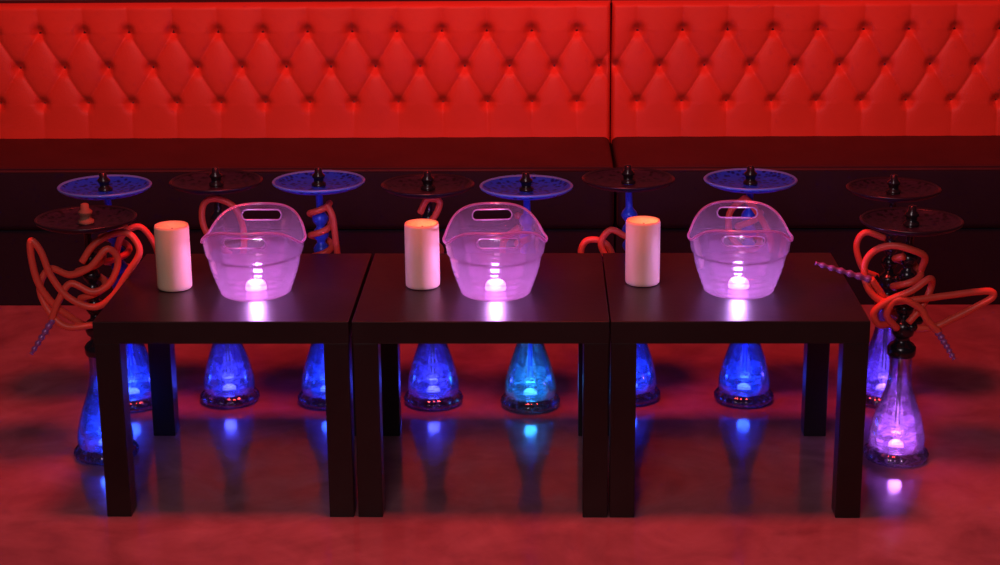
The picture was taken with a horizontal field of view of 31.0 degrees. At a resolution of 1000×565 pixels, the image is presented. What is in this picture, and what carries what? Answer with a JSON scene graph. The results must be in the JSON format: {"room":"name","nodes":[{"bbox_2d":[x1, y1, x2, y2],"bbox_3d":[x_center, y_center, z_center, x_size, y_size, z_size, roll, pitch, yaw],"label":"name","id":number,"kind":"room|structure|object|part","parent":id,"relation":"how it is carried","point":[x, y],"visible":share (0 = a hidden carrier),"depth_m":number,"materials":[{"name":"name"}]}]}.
{"room":"entertainment venue","nodes":[
{"label":"entertainment venue","id":0,"kind":"room"},
{"bbox_2d":[0,304,999,564],"bbox_3d":[-0.069,0.892,2.645,8.000,0.001,7.300,0,16,1],"label":"floor","id":1,"kind":"structure","parent":0,"point":[477,481],"depth_m":4.18,"materials":[{"name":"concrete"}]},
{"bbox_2d":[26,203,142,464],"bbox_3d":[-0.948,0.116,4.224,0.244,0.620,0.233,8,18,27],"label":"hookah","id":2,"kind":"object","parent":1,"relation":"on","point":[86,219],"visible":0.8,"depth_m":4.16,"materials":[{"name":"blue glass"}]},
{"bbox_2d":[34,205,136,233],"bbox_3d":[-0.954,-0.141,4.152,0.233,0.024,0.233,0,16,1],"label":"tray","id":3,"kind":"object","parent":2,"relation":"on","point":[96,218],"depth_m":4.16,"materials":[{"name":"black metal"}]},
{"bbox_3d":[-0.945,0.013,4.197,0.066,0.323,0.066,0,16,1],"label":"stem","id":4,"kind":"part","parent":2,"relation":"part of","materials":[{"name":"black paint"}]},
{"bbox_2d":[77,357,133,451],"bbox_3d":[-0.943,0.274,4.272,0.132,0.232,0.132,0,16,1],"label":"glass vase","id":5,"kind":"object","parent":2,"relation":"on","point":[93,443],"depth_m":4.27,"materials":[{"name":"blue glass"}]},
{"bbox_2d":[57,172,154,412],"bbox_3d":[-0.984,0.020,4.569,0.233,0.613,0.233,-9,18,-28],"label":"hookah","id":6,"kind":"object","parent":1,"relation":"on","point":[105,187],"visible":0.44,"depth_m":4.54,"materials":[{"name":"blue glass"}]},
{"bbox_2d":[57,174,151,199],"bbox_3d":[-0.986,-0.233,4.496,0.233,0.024,0.233,0,16,1],"label":"tray","id":7,"kind":"object","parent":6,"relation":"on","point":[112,186],"depth_m":4.51,"materials":[{"name":"blue metal"}]},
{"bbox_3d":[-0.958,-0.083,4.539,0.083,0.316,0.066,0,16,1],"label":"stem","id":8,"kind":"part","parent":6,"relation":"part of","materials":[{"name":"blue metal"}]},
{"bbox_2d":[138,344,150,397],"bbox_3d":[-0.948,0.175,4.614,0.132,0.232,0.132,0,16,1],"label":"glass vase","id":9,"kind":"object","parent":6,"relation":"on","point":[144,391],"depth_m":4.62,"materials":[{"name":"blue glass"}]},
{"bbox_2d":[169,167,262,408],"bbox_3d":[-0.710,0.008,4.591,0.233,0.618,0.233,0,16,1],"label":"hookah","id":10,"kind":"object","parent":1,"relation":"on","point":[216,182],"visible":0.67,"depth_m":4.60,"materials":[{"name":"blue glass"}]},
{"bbox_2d":[169,170,262,194],"bbox_3d":[-0.712,-0.247,4.517,0.233,0.024,0.233,0,16,1],"label":"tray","id":11,"kind":"object","parent":10,"relation":"on","point":[207,182],"depth_m":4.54,"materials":[{"name":"black metal"}]},
{"bbox_3d":[-0.704,-0.094,4.561,0.066,0.321,0.066,0,16,1],"label":"stem","id":12,"kind":"part","parent":10,"relation":"part of","materials":[{"name":"black paint"}]},
{"bbox_2d":[203,344,254,395],"bbox_3d":[-0.702,0.166,4.636,0.132,0.232,0.132,0,16,1],"label":"glass vase","id":13,"kind":"object","parent":10,"relation":"on","point":[226,388],"depth_m":4.64,"materials":[{"name":"blue glass"}]},
{"bbox_2d":[92,253,371,516],"bbox_3d":[-0.588,0.223,4.155,0.547,0.450,0.550,0,16,1],"label":"side table","id":14,"kind":"object","parent":1,"relation":"on","point":[320,306],"visible":0.81,"depth_m":3.92,"materials":[{"name":"black laminate"}]},
{"bbox_3d":[-0.838,0.315,3.932,0.054,0.401,0.056,0,16,1],"label":"leg","id":15,"kind":"part","parent":14,"relation":"part of","materials":[{"name":"black laminate"}]},
{"bbox_3d":[-0.827,0.178,4.404,0.054,0.401,0.056,0,16,1],"label":"leg","id":16,"kind":"part","parent":14,"relation":"part of","materials":[{"name":"black laminate"}]},
{"bbox_2d":[154,221,191,291],"bbox_3d":[-0.736,-0.059,4.056,0.078,0.147,0.078,0,16,1],"label":"pillar candle","id":17,"kind":"object","parent":14,"relation":"on","point":[172,238],"visible":1,"depth_m":4.03,"materials":[{"name":"beige wax"}]},
{"bbox_2d":[200,202,306,301],"bbox_3d":[-0.548,-0.063,4.019,0.243,0.172,0.291,0,16,1],"label":"ice bucket","id":18,"kind":"object","parent":14,"relation":"on","point":[253,290],"visible":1,"depth_m":3.97,"materials":[{"name":"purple plastic"}]},
{"bbox_3d":[-0.347,0.315,3.920,0.054,0.401,0.056,0,16,1],"label":"leg","id":19,"kind":"part","parent":14,"relation":"part of","materials":[{"name":"black laminate"}]},
{"bbox_3d":[-0.336,0.177,4.393,0.054,0.401,0.056,0,16,1],"label":"leg","id":20,"kind":"part","parent":14,"relation":"part of","materials":[{"name":"black laminate"}]},
{"bbox_2d":[0,0,613,304],"bbox_3d":[-0.974,-0.422,5.649,2.647,0.860,0.601,0,16,1],"label":"sofa","id":21,"kind":"object","parent":1,"relation":"on","point":[158,91],"visible":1,"depth_m":5.70,"materials":[{"name":"red leather"}]},
{"bbox_3d":[-0.972,-0.663,5.749,2.646,0.453,0.056,0,16,1],"label":"backrest tufted panel","id":22,"kind":"part","parent":21,"relation":"part of","materials":[{"name":"red leather"}]},
{"bbox_2d":[0,137,613,229],"bbox_3d":[-0.975,-0.317,5.622,2.641,0.193,0.490,0,16,1],"label":"seat cushion","id":23,"kind":"object","parent":21,"relation":"on","point":[32,169],"depth_m":5.40,"materials":[{"name":"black leather"}]},
{"bbox_3d":[-0.973,-0.109,5.685,2.645,0.238,0.465,0,16,1],"label":"seat","id":24,"kind":"part","parent":21,"relation":"part of","materials":[{"name":"red leather"}]},
{"bbox_2d":[272,167,364,409],"bbox_3d":[-0.451,0.010,4.575,0.233,0.619,0.233,-1,16,-1],"label":"hookah","id":25,"kind":"object","parent":1,"relation":"on","point":[318,182],"visible":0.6,"depth_m":4.53,"materials":[{"name":"blue glass"}]},
{"bbox_2d":[301,344,316,396],"bbox_3d":[-0.447,0.168,4.621,0.132,0.232,0.132,0,16,1],"label":"glass vase","id":26,"kind":"object","parent":25,"relation":"on","point":[308,390],"depth_m":4.62,"materials":[{"name":"blue glass"}]},
{"bbox_2d":[272,170,364,194],"bbox_3d":[-0.453,-0.245,4.500,0.233,0.024,0.233,0,16,1],"label":"tray","id":27,"kind":"object","parent":25,"relation":"on","point":[326,182],"depth_m":4.52,"materials":[{"name":"blue metal"}]},
{"bbox_3d":[-0.450,-0.092,4.545,0.066,0.322,0.066,0,16,1],"label":"stem","id":28,"kind":"part","parent":25,"relation":"part of","materials":[{"name":"blue metal"}]},
{"bbox_2d":[381,170,473,410],"bbox_3d":[-0.178,0.015,4.565,0.233,0.611,0.233,0,16,1],"label":"hookah","id":29,"kind":"object","parent":1,"relation":"on","point":[430,187],"visible":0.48,"depth_m":4.58,"materials":[{"name":"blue glass"}]},
{"bbox_2d":[381,173,473,198],"bbox_3d":[-0.180,-0.236,4.491,0.233,0.024,0.233,0,16,1],"label":"tray","id":30,"kind":"object","parent":29,"relation":"on","point":[419,185],"depth_m":4.51,"materials":[{"name":"black metal"}]},
{"bbox_3d":[-0.175,-0.087,4.535,0.066,0.314,0.066,0,16,1],"label":"stem","id":31,"kind":"part","parent":29,"relation":"part of","materials":[{"name":"black paint"}]},
{"bbox_2d":[408,344,458,397],"bbox_3d":[-0.173,0.169,4.609,0.132,0.232,0.132,0,16,1],"label":"glass vase","id":32,"kind":"object","parent":29,"relation":"on","point":[427,390],"depth_m":4.62,"materials":[{"name":"blue glass"}]},
{"bbox_2d":[352,253,609,516],"bbox_3d":[-0.034,0.222,4.142,0.547,0.450,0.550,0,16,1],"label":"side table","id":33,"kind":"object","parent":1,"relation":"on","point":[566,303],"visible":1,"depth_m":3.90,"materials":[{"name":"black laminate"}]},
{"bbox_3d":[-0.284,0.314,3.919,0.054,0.401,0.056,0,16,1],"label":"leg","id":34,"kind":"part","parent":33,"relation":"part of","materials":[{"name":"black laminate"}]},
{"bbox_3d":[-0.273,0.177,4.391,0.054,0.401,0.056,0,16,1],"label":"leg","id":35,"kind":"part","parent":33,"relation":"part of","materials":[{"name":"black laminate"}]},
{"bbox_2d":[404,219,439,289],"bbox_3d":[-0.175,-0.064,4.055,0.078,0.147,0.078,0,16,1],"label":"pillar candle","id":36,"kind":"object","parent":33,"relation":"on","point":[422,255],"visible":1,"depth_m":4.03,"materials":[{"name":"beige wax"}]},
{"bbox_2d":[442,202,547,301],"bbox_3d":[-0.010,-0.063,4.004,0.243,0.172,0.291,-1,16,-3],"label":"ice bucket","id":37,"kind":"object","parent":33,"relation":"on","point":[492,290],"visible":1,"depth_m":3.96,"materials":[{"name":"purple plastic"}]},
{"bbox_3d":[0.217,0.176,4.379,0.054,0.401,0.056,0,16,1],"label":"leg","id":38,"kind":"part","parent":33,"relation":"part of","materials":[{"name":"black laminate"}]},
{"bbox_3d":[0.206,0.314,3.907,0.054,0.401,0.056,0,16,1],"label":"leg","id":39,"kind":"part","parent":33,"relation":"part of","materials":[{"name":"black laminate"}]},
{"bbox_2d":[479,172,572,413],"bbox_3d":[0.067,0.021,4.540,0.233,0.611,0.233,0,16,1],"label":"hookah","id":40,"kind":"object","parent":1,"relation":"on","point":[526,187],"visible":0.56,"depth_m":4.55,"materials":[{"name":"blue glass"}]},
{"bbox_2d":[479,175,572,199],"bbox_3d":[0.065,-0.231,4.466,0.233,0.024,0.233,0,16,1],"label":"tray","id":41,"kind":"object","parent":40,"relation":"on","point":[511,187],"depth_m":4.49,"materials":[{"name":"blue metal"}]},
{"bbox_3d":[0.075,-0.082,4.510,0.066,0.314,0.066,0,16,1],"label":"stem","id":42,"kind":"part","parent":40,"relation":"part of","materials":[{"name":"blue metal"}]},
{"bbox_2d":[505,344,555,399],"bbox_3d":[0.077,0.175,4.584,0.132,0.232,0.132,0,16,1],"label":"glass vase","id":43,"kind":"object","parent":40,"relation":"on","point":[528,392],"depth_m":4.59,"materials":[{"name":"blue glass"}]},
{"bbox_2d":[578,164,674,405],"bbox_3d":[0.318,0.002,4.586,0.243,0.617,0.233,0,16,1],"label":"hookah","id":44,"kind":"object","parent":1,"relation":"on","point":[628,179],"visible":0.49,"depth_m":4.54,"materials":[{"name":"blue glass"}]},
{"bbox_2d":[582,167,674,192],"bbox_3d":[0.321,-0.253,4.511,0.233,0.024,0.233,0,16,1],"label":"tray","id":45,"kind":"object","parent":44,"relation":"on","point":[618,179],"depth_m":4.53,"materials":[{"name":"black metal"}]},
{"bbox_3d":[0.336,-0.100,4.555,0.067,0.320,0.066,0,16,1],"label":"stem","id":46,"kind":"part","parent":44,"relation":"part of","materials":[{"name":"blue metal"}]},
{"bbox_2d":[642,344,655,392],"bbox_3d":[0.338,0.159,4.631,0.132,0.232,0.132,0,16,1],"label":"glass vase","id":47,"kind":"object","parent":44,"relation":"on","point":[648,386],"depth_m":4.63,"materials":[{"name":"glass"}]},
{"bbox_2d":[603,253,870,517],"bbox_3d":[0.516,0.221,4.129,0.547,0.450,0.550,0,16,1],"label":"side table","id":48,"kind":"object","parent":1,"relation":"on","point":[811,305],"visible":0.88,"depth_m":3.89,"materials":[{"name":"black laminate"}]},
{"bbox_3d":[0.277,0.176,4.378,0.054,0.401,0.056,0,16,1],"label":"leg","id":49,"kind":"part","parent":48,"relation":"part of","materials":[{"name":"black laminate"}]},
{"bbox_3d":[0.265,0.314,3.906,0.054,0.401,0.056,0,16,1],"label":"leg","id":50,"kind":"part","parent":48,"relation":"part of","materials":[{"name":"black laminate"}]},
{"bbox_2d":[625,216,659,286],"bbox_3d":[0.322,-0.070,4.064,0.078,0.147,0.078,0,16,1],"label":"pillar candle","id":51,"kind":"object","parent":48,"relation":"on","point":[642,250],"visible":1,"depth_m":4.04,"materials":[{"name":"beige wax"}]},
{"bbox_2d":[687,200,792,299],"bbox_3d":[0.533,-0.067,4.004,0.242,0.172,0.291,1,16,4],"label":"ice bucket","id":52,"kind":"object","parent":48,"relation":"on","point":[735,288],"visible":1,"depth_m":3.96,"materials":[{"name":"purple plastic"}]},
{"bbox_3d":[0.767,0.176,4.366,0.054,0.401,0.056,0,16,1],"label":"leg","id":53,"kind":"part","parent":48,"relation":"part of","materials":[{"name":"black laminate"}]},
{"bbox_3d":[0.756,0.313,3.894,0.054,0.401,0.056,0,16,1],"label":"leg","id":54,"kind":"part","parent":48,"relation":"part of","materials":[{"name":"black laminate"}]},
{"bbox_2d":[703,165,797,407],"bbox_3d":[0.626,0.006,4.564,0.233,0.617,0.233,0,16,1],"label":"hookah","id":55,"kind":"object","parent":1,"relation":"on","point":[750,180],"visible":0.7,"depth_m":4.56,"materials":[{"name":"blue glass"}]},
{"bbox_2d":[718,344,769,394],"bbox_3d":[0.628,0.163,4.609,0.132,0.232,0.132,0,16,1],"label":"glass vase","id":56,"kind":"object","parent":55,"relation":"on","point":[739,387],"depth_m":4.62,"materials":[{"name":"blue glass"}]},
{"bbox_3d":[0.625,-0.097,4.534,0.066,0.320,0.066,0,16,1],"label":"stem","id":57,"kind":"part","parent":55,"relation":"part of","materials":[{"name":"blue metal"}]},
{"bbox_2d":[703,168,797,193],"bbox_3d":[0.624,-0.249,4.490,0.233,0.024,0.233,0,16,1],"label":"tray","id":58,"kind":"object","parent":55,"relation":"on","point":[737,180],"depth_m":4.51,"materials":[{"name":"blue metal"}]},
{"bbox_2d":[610,0,999,303],"bbox_3d":[1.475,-0.425,5.590,2.249,0.860,0.601,0,16,1],"label":"sofa","id":59,"kind":"object","parent":1,"relation":"on","point":[829,95],"visible":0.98,"depth_m":5.66,"materials":[{"name":"red leather"}]},
{"bbox_2d":[611,135,999,227],"bbox_3d":[1.475,-0.320,5.564,2.243,0.193,0.490,0,16,1],"label":"seat cushion","id":60,"kind":"object","parent":59,"relation":"on","point":[966,168],"depth_m":5.36,"materials":[{"name":"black leather"}]},
{"bbox_3d":[1.477,-0.666,5.690,2.248,0.453,0.056,0,16,1],"label":"backrest tufted panel","id":61,"kind":"part","parent":59,"relation":"part of","materials":[{"name":"red leather"}]},
{"bbox_3d":[1.476,-0.112,5.627,2.247,0.238,0.465,0,16,1],"label":"seat","id":62,"kind":"part","parent":59,"relation":"part of","materials":[{"name":"red leather"}]},
{"bbox_2d":[846,174,941,408],"bbox_3d":[0.981,0.017,4.553,0.233,0.595,0.233,0,16,1],"label":"hookah","id":63,"kind":"object","parent":1,"relation":"on","point":[893,189],"visible":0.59,"depth_m":4.53,"materials":[{"name":"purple glass"}]},
{"bbox_3d":[0.980,-0.085,4.524,0.066,0.298,0.066,0,16,1],"label":"stem","id":64,"kind":"part","parent":63,"relation":"part of","materials":[{"name":"black paint"}]},
{"bbox_2d":[866,308,907,394],"bbox_3d":[0.982,0.164,4.596,0.132,0.232,0.132,0,16,1],"label":"glass vase","id":65,"kind":"object","parent":63,"relation":"on","point":[873,387],"depth_m":4.60,"materials":[{"name":"glass"}]},
{"bbox_2d":[846,177,941,202],"bbox_3d":[0.979,-0.227,4.482,0.233,0.024,0.233,0,16,1],"label":"tray","id":66,"kind":"object","parent":63,"relation":"on","point":[883,189],"depth_m":4.50,"materials":[{"name":"black metal"}]},
{"bbox_2d":[815,205,996,467],"bbox_3d":[0.923,0.119,4.173,0.415,0.613,0.233,0,16,1],"label":"hookah","id":67,"kind":"object","parent":1,"relation":"on","point":[912,221],"visible":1,"depth_m":4.12,"materials":[{"name":"pink glass"}]},
{"bbox_2d":[868,357,924,453],"bbox_3d":[0.933,0.274,4.218,0.132,0.232,0.132,0,16,1],"label":"glass vase","id":68,"kind":"object","parent":67,"relation":"on","point":[883,444],"depth_m":4.22,"materials":[{"name":"purple glass"}]},
{"bbox_3d":[0.931,0.017,4.143,0.066,0.316,0.066,0,16,1],"label":"stem","id":69,"kind":"part","parent":67,"relation":"part of","materials":[{"name":"black paint"}]},
{"bbox_2d":[859,207,963,236],"bbox_3d":[0.936,-0.134,4.099,0.233,0.024,0.233,0,16,1],"label":"tray","id":70,"kind":"object","parent":67,"relation":"on","point":[923,222],"depth_m":4.12,"materials":[{"name":"black metal"}]}
]}

